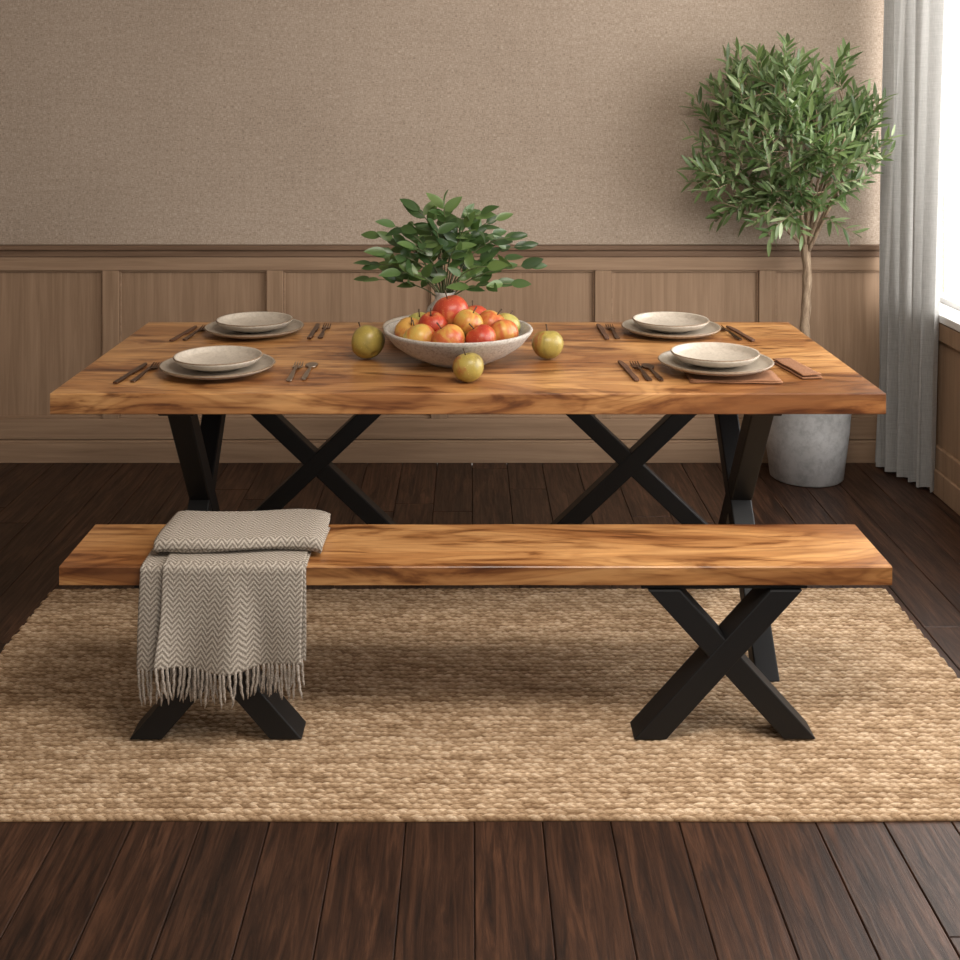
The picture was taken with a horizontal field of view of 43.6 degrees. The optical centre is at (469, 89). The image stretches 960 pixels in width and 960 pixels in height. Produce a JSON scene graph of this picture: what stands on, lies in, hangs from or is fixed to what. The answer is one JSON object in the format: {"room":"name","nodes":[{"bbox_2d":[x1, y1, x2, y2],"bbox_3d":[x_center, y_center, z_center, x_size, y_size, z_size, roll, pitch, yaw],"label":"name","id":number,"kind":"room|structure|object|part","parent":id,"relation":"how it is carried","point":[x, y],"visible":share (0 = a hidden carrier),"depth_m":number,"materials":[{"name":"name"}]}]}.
{"room":"dining room","nodes":[
{"label":"dining room","id":0,"kind":"room"},
{"bbox_2d":[0,0,883,243],"bbox_3d":[-0.525,0.245,5.300,5.150,2.750,0.100,0,0,0],"label":"wall","id":1,"kind":"structure","parent":0,"point":[122,121],"depth_m":5.25,"materials":[{"name":"beige paint"}]},
{"bbox_2d":[0,439,875,462],"bbox_3d":[-0.550,1.571,5.223,4.900,0.097,0.030,0,0,0],"label":"baseboard","id":2,"kind":"structure","parent":1,"relation":"attached to","point":[11,450],"depth_m":5.21,"materials":[{"name":"brown wood"}]},
{"bbox_2d":[102,270,774,418],"bbox_3d":[-1.278,1.107,5.227,6.355,0.645,0.022,0,0,0],"label":"stile","id":3,"kind":"object","parent":1,"relation":"attached to","point":[110,279],"visible":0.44,"depth_m":5.22,"materials":[{"name":"brown wood"}]},
{"bbox_2d":[0,244,878,256],"bbox_3d":[-0.550,0.700,5.222,4.900,0.050,0.054,0,0,0],"label":"cap rail","id":4,"kind":"object","parent":1,"relation":"attached to","point":[6,250],"visible":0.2,"depth_m":5.21,"materials":[{"name":"brown wood"}]},
{"bbox_2d":[0,270,878,417],"bbox_3d":[-1.317,1.107,5.233,6.293,0.645,0.010,0,0,0],"label":"trim","id":5,"kind":"structure","parent":1,"relation":"attached to","point":[121,271],"depth_m":5.23,"materials":[{"name":"brown wood"}]},
{"bbox_2d":[0,257,878,438],"bbox_3d":[-0.550,1.120,5.227,4.900,0.800,0.022,0,0,0],"label":"rails","id":6,"kind":"object","parent":1,"relation":"attached to","point":[10,428],"visible":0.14,"depth_m":5.22,"materials":[{"name":"brown wood"}]},
{"bbox_2d":[0,272,879,415],"bbox_3d":[-0.550,1.170,5.244,4.900,0.900,0.011,0,0,0],"label":"panel","id":7,"kind":"object","parent":1,"relation":"attached to","point":[50,322],"visible":0.22,"depth_m":5.24,"materials":[{"name":"brown wood"}]},
{"bbox_2d":[0,463,959,959],"bbox_3d":[-0.550,1.630,1.824,4.898,0.020,6.848,0,0,0],"label":"floor","id":8,"kind":"structure","parent":0,"point":[110,890],"depth_m":2.52,"materials":[{"name":"brown wood"}]},
{"bbox_2d":[50,322,885,681],"bbox_3d":[-0.005,1.225,3.778,2.285,0.790,1.026,0,0,0],"label":"dining table","id":9,"kind":"object","parent":8,"relation":"on","point":[586,379],"visible":0.54,"depth_m":3.52,"materials":[{"name":"brown wood"}]},
{"bbox_2d":[113,362,146,383],"bbox_3d":[-0.986,0.825,3.502,0.018,0.006,0.244,0,0,6],"label":"table knife","id":10,"kind":"object","parent":9,"relation":"on","point":[143,365],"visible":1,"depth_m":3.49,"materials":[{"name":"brown metal"}]},
{"bbox_2d":[130,362,161,381],"bbox_3d":[-0.948,0.824,3.507,0.028,0.009,0.214,0,0,5],"label":"fork","id":11,"kind":"object","parent":9,"relation":"on","point":[152,366],"visible":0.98,"depth_m":3.50,"materials":[{"name":"brown metal"}]},
{"bbox_2d":[169,325,196,340],"bbox_3d":[-0.968,0.825,4.072,0.018,0.006,0.244,0,0,7],"label":"table knife","id":12,"kind":"object","parent":9,"relation":"on","point":[189,330],"visible":1,"depth_m":4.06,"materials":[{"name":"brown metal"}]},
{"bbox_2d":[182,325,204,339],"bbox_3d":[-0.932,0.824,4.077,0.028,0.009,0.214,0,0,7],"label":"fork","id":13,"kind":"object","parent":9,"relation":"on","point":[201,328],"visible":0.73,"depth_m":4.06,"materials":[{"name":"brown metal"}]},
{"bbox_2d":[159,354,275,379],"bbox_3d":[-0.742,0.816,3.530,0.336,0.027,0.336,0,0,0],"label":"dinner plate","id":14,"kind":"object","parent":9,"relation":"on","point":[169,366],"visible":0.59,"depth_m":3.48,"materials":[{"name":"ceramic"}]},
{"bbox_2d":[173,345,262,371],"bbox_3d":[-0.742,0.798,3.535,0.260,0.037,0.260,0,0,0],"label":"salad plate","id":15,"kind":"object","parent":14,"relation":"on","point":[223,358],"visible":1,"depth_m":3.58,"materials":[{"name":"ceramic"}]},
{"bbox_2d":[204,319,303,338],"bbox_3d":[-0.735,0.816,4.090,0.336,0.027,0.336,0,0,0],"label":"dinner plate","id":16,"kind":"object","parent":9,"relation":"on","point":[294,325],"visible":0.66,"depth_m":4.04,"materials":[{"name":"ceramic"}]},
{"bbox_2d":[216,312,292,332],"bbox_3d":[-0.735,0.798,4.095,0.260,0.037,0.260,0,0,0],"label":"salad plate","id":17,"kind":"object","parent":16,"relation":"on","point":[244,322],"visible":1,"depth_m":4.15,"materials":[{"name":"ceramic"}]},
{"bbox_2d":[286,361,303,380],"bbox_3d":[-0.515,0.824,3.517,0.028,0.009,0.214,0,0,0],"label":"fork","id":18,"kind":"object","parent":9,"relation":"on","point":[290,377],"visible":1,"depth_m":3.51,"materials":[{"name":"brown metal"}]},
{"bbox_2d":[302,362,317,379],"bbox_3d":[-0.475,0.826,3.529,0.038,0.005,0.207,0,0,0],"label":"spoon","id":19,"kind":"object","parent":9,"relation":"on","point":[309,365],"visible":1,"depth_m":3.56,"materials":[{"name":"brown metal"}]},
{"bbox_2d":[307,323,319,338],"bbox_3d":[-0.533,0.825,4.112,0.018,0.006,0.244,0,0,0],"label":"table knife","id":20,"kind":"object","parent":9,"relation":"on","point":[316,327],"visible":1,"depth_m":4.10,"materials":[{"name":"brown metal"}]},
{"bbox_2d":[318,323,330,337],"bbox_3d":[-0.500,0.824,4.107,0.028,0.009,0.214,0,0,0],"label":"fork","id":21,"kind":"object","parent":9,"relation":"on","point":[321,334],"visible":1,"depth_m":4.11,"materials":[{"name":"brown metal"}]},
{"bbox_2d":[351,322,384,358],"bbox_3d":[-0.315,0.776,3.699,0.102,0.104,0.103,0,0,11],"label":"apple","id":22,"kind":"object","parent":9,"relation":"on","point":[368,341],"visible":1,"depth_m":3.66,"materials":[{"name":"yellow food"}]},
{"bbox_2d":[382,315,409,328],"bbox_3d":[-0.055,0.810,4.045,0.480,0.038,0.480,0,0,0],"label":"bowl","id":23,"kind":"object","parent":9,"relation":"on","point":[401,317],"visible":0.03,"depth_m":4.14,"materials":[{"name":"ceramic"}]},
{"bbox_2d":[353,190,546,312],"bbox_3d":[-0.067,0.573,4.027,0.654,0.492,0.302,0,0,0],"label":"plant","id":24,"kind":"object","parent":9,"relation":"on","point":[446,239],"visible":0.86,"depth_m":4.00,"materials":[{"name":"green plant"}]},
{"bbox_2d":[383,319,532,367],"bbox_3d":[-0.036,0.776,3.660,0.456,0.105,0.456,0,0,0],"label":"fruit bowl","id":25,"kind":"object","parent":9,"relation":"on","point":[443,355],"visible":0.56,"depth_m":3.49,"materials":[{"name":"beige ceramic"}]},
{"bbox_2d":[394,317,418,337],"bbox_3d":[-0.183,0.735,3.659,0.091,0.094,0.091,0,0,31],"label":"apple","id":26,"kind":"object","parent":25,"relation":"in","point":[406,323],"visible":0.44,"depth_m":3.64,"materials":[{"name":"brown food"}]},
{"bbox_2d":[409,309,424,319],"bbox_3d":[-0.157,0.727,3.729,0.090,0.097,0.090,0,0,24],"label":"apple","id":27,"kind":"object","parent":25,"relation":"in","point":[418,315],"visible":0.2,"depth_m":3.72,"materials":[{"name":"yellow food"}]},
{"bbox_2d":[403,320,434,341],"bbox_3d":[-0.152,0.738,3.576,0.098,0.104,0.100,0,0,26],"label":"apple","id":28,"kind":"object","parent":25,"relation":"in","point":[420,332],"visible":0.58,"depth_m":3.54,"materials":[{"name":"yellow food"}]},
{"bbox_2d":[418,308,447,330],"bbox_3d":[-0.112,0.704,3.624,0.090,0.096,0.089,0,0,28],"label":"apple","id":29,"kind":"object","parent":25,"relation":"in","point":[431,318],"visible":0.49,"depth_m":3.60,"materials":[{"name":"red food"}]},
{"bbox_2d":[431,322,464,342],"bbox_3d":[-0.065,0.739,3.549,0.103,0.105,0.104,0,0,44],"label":"apple","id":30,"kind":"object","parent":25,"relation":"in","point":[449,333],"visible":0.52,"depth_m":3.52,"materials":[{"name":"orange food"}]},
{"bbox_2d":[432,290,467,323],"bbox_3d":[-0.058,0.671,3.664,0.112,0.119,0.112,0,0,32],"label":"apple","id":31,"kind":"object","parent":25,"relation":"in","point":[448,306],"visible":0.54,"depth_m":3.62,"materials":[{"name":"red food"}]},
{"bbox_2d":[453,306,482,336],"bbox_3d":[-0.004,0.702,3.624,0.093,0.097,0.094,0,0,25],"label":"apple","id":32,"kind":"object","parent":25,"relation":"in","point":[464,317],"visible":0.58,"depth_m":3.59,"materials":[{"name":"orange food"}]},
{"bbox_2d":[468,300,485,313],"bbox_3d":[0.014,0.709,3.741,0.094,0.098,0.094,0,0,28],"label":"apple","id":33,"kind":"object","parent":25,"relation":"in","point":[479,309],"visible":0.18,"depth_m":3.72,"materials":[{"name":"red food"}]},
{"bbox_2d":[465,323,495,342],"bbox_3d":[0.031,0.740,3.566,0.094,0.095,0.096,0,0,25],"label":"apple","id":34,"kind":"object","parent":25,"relation":"in","point":[480,333],"visible":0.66,"depth_m":3.53,"materials":[{"name":"red food"}]},
{"bbox_2d":[479,309,503,325],"bbox_3d":[0.065,0.714,3.660,0.092,0.093,0.094,0,0,20],"label":"apple","id":35,"kind":"object","parent":25,"relation":"in","point":[488,317],"visible":0.48,"depth_m":3.63,"materials":[{"name":"orange food"}]},
{"bbox_2d":[490,319,518,340],"bbox_3d":[0.099,0.736,3.617,0.094,0.092,0.095,0,0,19],"label":"apple","id":36,"kind":"object","parent":25,"relation":"in","point":[503,328],"visible":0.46,"depth_m":3.58,"materials":[{"name":"orange food"}]},
{"bbox_2d":[500,310,519,330],"bbox_3d":[0.113,0.729,3.710,0.088,0.086,0.086,0,0,25],"label":"apple","id":37,"kind":"object","parent":25,"relation":"in","point":[507,316],"visible":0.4,"depth_m":3.69,"materials":[{"name":"yellow food"}]},
{"bbox_2d":[452,348,483,381],"bbox_3d":[-0.006,0.781,3.410,0.090,0.096,0.090,0,0,19],"label":"apple","id":38,"kind":"object","parent":9,"relation":"on","point":[467,367],"visible":1,"depth_m":3.38,"materials":[{"name":"yellow food"}]},
{"bbox_2d":[532,324,563,358],"bbox_3d":[0.239,0.776,3.700,0.098,0.104,0.098,0,0,23],"label":"apple","id":39,"kind":"object","parent":9,"relation":"on","point":[546,344],"visible":1,"depth_m":3.67,"materials":[{"name":"yellow food"}]},
{"bbox_2d":[596,324,608,339],"bbox_3d":[0.455,0.825,4.102,0.018,0.006,0.244,0,0,-1],"label":"table knife","id":40,"kind":"object","parent":9,"relation":"on","point":[602,330],"visible":1,"depth_m":4.08,"materials":[{"name":"brown metal"}]},
{"bbox_2d":[605,324,619,338],"bbox_3d":[0.489,0.824,4.097,0.028,0.009,0.214,0,0,-1],"label":"fork","id":41,"kind":"object","parent":9,"relation":"on","point":[615,334],"visible":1,"depth_m":4.08,"materials":[{"name":"brown metal"}]},
{"bbox_2d":[618,360,638,380],"bbox_3d":[0.467,0.825,3.532,0.018,0.006,0.244,0,0,-5],"label":"table knife","id":42,"kind":"object","parent":9,"relation":"on","point":[625,366],"visible":1,"depth_m":3.52,"materials":[{"name":"brown metal"}]},
{"bbox_2d":[629,361,651,380],"bbox_3d":[0.503,0.824,3.522,0.028,0.009,0.214,0,0,-5],"label":"fork","id":43,"kind":"object","parent":9,"relation":"on","point":[646,376],"visible":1,"depth_m":3.51,"materials":[{"name":"brown metal"}]},
{"bbox_2d":[641,363,663,380],"bbox_3d":[0.538,0.826,3.514,0.038,0.005,0.207,0,0,-5],"label":"spoon","id":44,"kind":"object","parent":9,"relation":"on","point":[650,367],"visible":1,"depth_m":3.54,"materials":[{"name":"brown metal"}]},
{"bbox_2d":[621,319,720,338],"bbox_3d":[0.685,0.816,4.090,0.336,0.027,0.336,0,0,0],"label":"dinner plate","id":45,"kind":"object","parent":9,"relation":"on","point":[630,325],"visible":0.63,"depth_m":4.05,"materials":[{"name":"ceramic"}]},
{"bbox_2d":[632,312,709,332],"bbox_3d":[0.685,0.798,4.095,0.260,0.037,0.260,0,0,0],"label":"salad plate","id":46,"kind":"object","parent":45,"relation":"on","point":[665,322],"visible":1,"depth_m":4.15,"materials":[{"name":"ceramic"}]},
{"bbox_2d":[658,350,773,375],"bbox_3d":[0.722,0.805,3.530,0.336,0.027,0.336,0,0,0],"label":"dinner plate","id":47,"kind":"object","parent":9,"relation":"on","point":[667,358],"visible":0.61,"depth_m":3.48,"materials":[{"name":"ceramic"}]},
{"bbox_2d":[670,342,759,368],"bbox_3d":[0.722,0.787,3.535,0.260,0.037,0.260,0,0,0],"label":"salad plate","id":48,"kind":"object","parent":47,"relation":"on","point":[715,355],"visible":1,"depth_m":3.58,"materials":[{"name":"ceramic"}]},
{"bbox_2d":[720,325,741,339],"bbox_3d":[0.880,0.824,4.077,0.028,0.009,0.214,0,0,-8],"label":"fork","id":49,"kind":"object","parent":9,"relation":"on","point":[723,328],"visible":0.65,"depth_m":4.05,"materials":[{"name":"brown metal"}]},
{"bbox_2d":[684,370,782,383],"bbox_3d":[0.755,0.825,3.458,0.262,0.009,0.142,0,0,2],"label":"cloth napkin","id":50,"kind":"object","parent":9,"relation":"on","point":[767,376],"visible":0.71,"depth_m":3.42,"materials":[{"name":"brown fabric"}]},
{"bbox_2d":[726,325,754,340],"bbox_3d":[0.918,0.825,4.072,0.018,0.006,0.244,0,0,-8],"label":"table knife","id":51,"kind":"object","parent":9,"relation":"on","point":[737,331],"visible":1,"depth_m":4.06,"materials":[{"name":"brown metal"}]},
{"bbox_2d":[773,358,822,378],"bbox_3d":[0.965,0.822,3.550,0.064,0.014,0.221,0,0,-9],"label":"cloth napkin","id":52,"kind":"object","parent":9,"relation":"on","point":[796,368],"visible":0.99,"depth_m":3.52,"materials":[{"name":"brown fabric"}]},
{"bbox_2d":[0,588,959,821],"bbox_3d":[-0.003,1.614,3.270,2.702,0.010,1.234,0,0,0],"label":"jute rug","id":53,"kind":"object","parent":8,"relation":"on","point":[460,704],"visible":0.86,"depth_m":3.04,"materials":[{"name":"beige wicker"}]},
{"bbox_2d":[59,524,891,738],"bbox_3d":[0.014,1.395,3.116,2.062,0.429,0.294,0,0,0],"label":"bench","id":54,"kind":"object","parent":53,"relation":"on","point":[776,561],"visible":0.79,"depth_m":2.98,"materials":[{"name":"brown wood"}]},
{"bbox_2d":[136,509,330,709],"bbox_3d":[-0.593,1.315,3.063,0.444,0.382,0.349,0,0,0],"label":"throw blanket","id":55,"kind":"object","parent":54,"relation":"on","point":[222,594],"visible":1,"depth_m":2.94,"materials":[{"name":"fabric"}]},
{"bbox_3d":[0.014,1.204,3.116,2.062,0.047,0.294,0,0,0],"label":"seat","id":56,"kind":"part","parent":54,"relation":"part of","materials":[{"name":"brown wood"}]},
{"bbox_2d":[677,32,903,487],"bbox_3d":[1.286,0.690,4.900,0.910,1.861,0.659,0,0,0],"label":"tree","id":57,"kind":"object","parent":8,"relation":"on","point":[804,450],"visible":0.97,"depth_m":4.88,"materials":[{"name":"green plant"}]},
{"bbox_3d":[1.410,1.413,5.030,0.384,0.414,0.384,0,0,0],"label":"pot","id":58,"kind":"part","parent":57,"relation":"part of","materials":[{"name":"concrete"}]},
{"bbox_2d":[942,161,943,292],"bbox_3d":[1.975,0.245,1.825,0.150,2.750,6.850,0,0,0],"label":"wall","id":59,"kind":"structure","parent":0,"point":[943,161],"depth_m":5.19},
{"bbox_2d":[875,0,947,492],"bbox_3d":[1.797,0.298,3.200,0.138,2.614,4.000,0,0,0],"label":"curtain","id":60,"kind":"object","parent":59,"relation":"hanging from","point":[915,31],"visible":0.96,"depth_m":4.92,"materials":[{"name":"fabric"}]},
{"bbox_2d":[927,468,959,515],"bbox_3d":[1.874,1.570,1.795,0.028,0.100,6.790,0,0,0],"label":"baseboard","id":61,"kind":"structure","parent":59,"relation":"attached to","point":[945,489],"depth_m":4.68,"materials":[{"name":"brown wood"}]},
{"bbox_2d":[935,322,959,486],"bbox_3d":[1.879,1.224,1.795,0.018,0.592,6.790,0,0,0],"label":"rails","id":62,"kind":"object","parent":59,"relation":"attached to","point":[948,465],"visible":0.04,"depth_m":4.69,"materials":[{"name":"brown wood"}]},
{"bbox_2d":[936,340,959,460],"bbox_3d":[1.893,1.275,1.795,0.011,0.690,6.790,0,0,0],"label":"panel","id":63,"kind":"object","parent":59,"relation":"attached to","point":[948,374],"visible":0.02,"depth_m":4.74,"materials":[{"name":"brown wood"}]},
{"bbox_2d":[939,302,959,331],"bbox_3d":[1.923,0.908,3.370,0.115,0.033,3.640,0,0,0],"label":"sill","id":64,"kind":"structure","parent":59,"relation":"attached to","point":[948,316],"depth_m":4.74,"materials":[{"name":"white paint"}]},
{"bbox_2d":[940,237,959,310],"bbox_3d":[2.005,0.020,3.395,0.050,1.800,3.590,0,0,0],"label":"frame","id":65,"kind":"object","parent":59,"relation":"attached to","point":[950,301],"visible":0.02,"depth_m":5.02,"materials":[{"name":"white paint"}]}
]}

